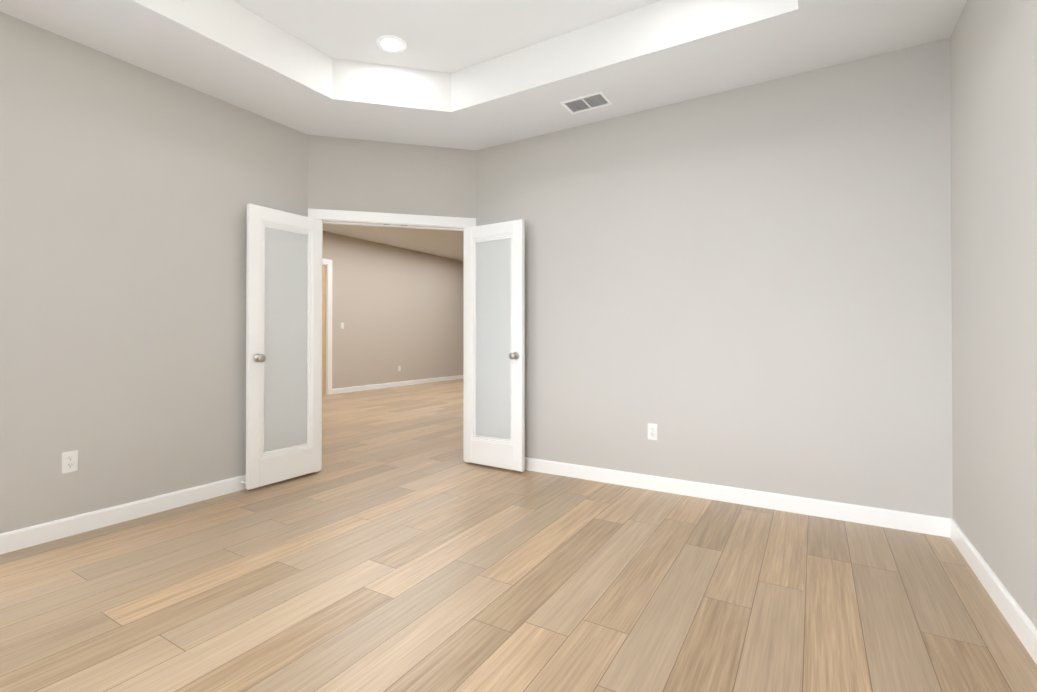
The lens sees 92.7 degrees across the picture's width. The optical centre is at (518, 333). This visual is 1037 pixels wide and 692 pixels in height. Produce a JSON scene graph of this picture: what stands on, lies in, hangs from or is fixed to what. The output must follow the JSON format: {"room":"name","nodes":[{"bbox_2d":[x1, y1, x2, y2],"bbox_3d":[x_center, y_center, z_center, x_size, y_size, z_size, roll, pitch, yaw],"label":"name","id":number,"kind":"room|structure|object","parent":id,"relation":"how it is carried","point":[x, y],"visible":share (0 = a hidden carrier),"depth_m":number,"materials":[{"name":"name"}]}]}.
{"room":"empty room","nodes":[
{"label":"empty room","id":0,"kind":"room"},
{"bbox_2d":[0,12,307,533],"bbox_3d":[-2.824,-0.508,2.171,0.120,3.200,4.325,0,0,31],"label":"wall","id":1,"kind":"structure","parent":0,"point":[129,192],"depth_m":2.88,"materials":[{"name":"beige paint"}]},
{"bbox_2d":[62,450,77,473],"bbox_3d":[-2.437,0.695,2.686,0.008,0.115,0.070,0,0,31],"label":"outlet","id":2,"kind":"object","parent":1,"relation":"attached to","point":[69,461],"visible":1,"depth_m":2.68,"materials":[{"name":"white plastic"}]},
{"bbox_2d":[0,474,245,554],"bbox_3d":[-2.749,1.042,2.156,0.014,0.100,4.153,0,0,31],"label":"baseboard","id":3,"kind":"structure","parent":1,"relation":"attached to","point":[19,539],"depth_m":2.83,"materials":[{"name":"white wood"}]},
{"bbox_2d":[308,135,475,217],"bbox_3d":[-1.041,-0.495,4.178,1.464,3.200,0.120,0,0,-14],"label":"wall","id":4,"kind":"structure","parent":0,"point":[346,174],"depth_m":4.12,"materials":[{"name":"beige paint"}]},
{"bbox_2d":[246,203,321,489],"bbox_3d":[-1.733,0.088,3.699,0.166,1.992,0.602,0,0,31],"label":"french door","id":5,"kind":"structure","parent":4,"relation":"in","point":[283,341],"depth_m":3.67,"materials":[{"name":"white wood"}]},
{"bbox_2d":[308,208,475,471],"bbox_3d":[-1.042,0.053,4.175,1.355,2.105,0.152,0,0,-14],"label":"door frame","id":6,"kind":"structure","parent":4,"relation":"attached to","point":[340,215],"depth_m":4.12,"materials":[{"name":"white wood"}]},
{"bbox_2d":[464,219,524,471],"bbox_3d":[-0.214,0.090,4.074,0.602,1.992,0.166,0,0,33],"label":"french door","id":7,"kind":"structure","parent":4,"relation":"in","point":[494,344],"depth_m":4.06,"materials":[{"name":"white wood"}]},
{"bbox_2d":[322,231,463,388],"bbox_3d":[-2.923,-0.453,10.453,0.120,3.200,13.240,0,0,31],"label":"wall","id":8,"kind":"structure","parent":0,"point":[393,308],"depth_m":10.65,"materials":[{"name":"beige paint"}]},
{"bbox_2d":[322,265,325,394],"bbox_3d":[-3.816,-0.078,8.858,0.102,2.413,0.868,0,0,31],"label":"hall door","id":9,"kind":"structure","parent":8,"relation":"in","point":[323,329],"depth_m":9.20,"materials":[{"name":"brown wood"}]},
{"bbox_2d":[322,258,331,394],"bbox_3d":[-3.853,-0.131,8.881,0.136,2.535,1.100,0,0,31],"label":"door frame","id":10,"kind":"structure","parent":8,"relation":"attached to","point":[327,263],"depth_m":9.25,"materials":[{"name":"white wood"}]},
{"bbox_2d":[332,375,462,393],"bbox_3d":[-1.523,1.112,12.653,0.014,0.100,7.770,0,0,31],"label":"baseboard","id":11,"kind":"structure","parent":8,"relation":"attached to","point":[374,386],"depth_m":10.65,"materials":[{"name":"white wood"}]},
{"bbox_2d":[322,224,463,260],"bbox_3d":[-0.168,-1.939,8.816,6.300,0.050,13.000,0,0,31],"label":"ceiling","id":12,"kind":"structure","parent":0,"point":[446,243],"depth_m":9.78,"materials":[{"name":"white paint"}]},
{"bbox_2d":[0,0,966,149],"bbox_3d":[-0.741,-1.772,1.537,4.115,0.320,5.120,0,0,31],"label":"ceiling","id":13,"kind":"structure","parent":0,"point":[471,74],"depth_m":3.00,"materials":[{"name":"white paint"}]},
{"bbox_2d":[376,35,406,52],"bbox_3d":[-0.825,-1.878,3.210,0.194,0.006,0.194,0,0,31],"label":"recessed light","id":14,"kind":"object","parent":13,"relation":"in","point":[390,43],"visible":1,"depth_m":3.20,"materials":[{"name":"white"}]},
{"bbox_2d":[560,91,612,113],"bbox_3d":[0.471,-1.596,3.422,0.310,0.010,0.205,0,0,31],"label":"ceiling vent","id":15,"kind":"object","parent":13,"relation":"in","point":[587,102],"visible":1,"depth_m":3.41,"materials":[{"name":"white metal"}]},
{"bbox_2d":[0,379,1036,691],"bbox_3d":[0.031,1.150,7.208,8.870,0.050,15.920,0,0,31],"label":"floor","id":16,"kind":"structure","parent":0,"point":[396,543],"depth_m":2.08,"materials":[{"name":"brown wood"}]},
{"bbox_2d":[476,38,952,518],"bbox_3d":[1.048,-0.499,3.512,3.320,3.200,0.120,0,0,31],"label":"wall","id":17,"kind":"structure","parent":0,"point":[748,287],"depth_m":3.16,"materials":[{"name":"beige paint"}]},
{"bbox_2d":[648,423,656,439],"bbox_3d":[0.946,0.691,3.490,0.070,0.115,0.008,0,0,31],"label":"outlet","id":18,"kind":"object","parent":17,"relation":"attached to","point":[652,431],"visible":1,"depth_m":3.49,"materials":[{"name":"white plastic"}]},
{"bbox_2d":[525,457,950,537],"bbox_3d":[0.983,1.050,3.462,3.150,0.100,0.014,0,0,31],"label":"baseboard","id":19,"kind":"structure","parent":17,"relation":"attached to","point":[914,522],"depth_m":3.13,"materials":[{"name":"white wood"}]},
{"bbox_2d":[950,0,1036,627],"bbox_3d":[1.045,-0.520,0.391,0.120,3.200,5.240,0,0,31],"label":"wall","id":20,"kind":"structure","parent":0,"point":[993,73],"depth_m":2.01,"materials":[{"name":"beige paint"}]},
{"bbox_2d":[950,519,1036,664],"bbox_3d":[1.019,1.030,0.466,0.014,0.100,5.120,0,0,31],"label":"baseboard","id":21,"kind":"structure","parent":20,"relation":"attached to","point":[1021,624],"depth_m":1.96,"materials":[{"name":"white wood"}]}
]}

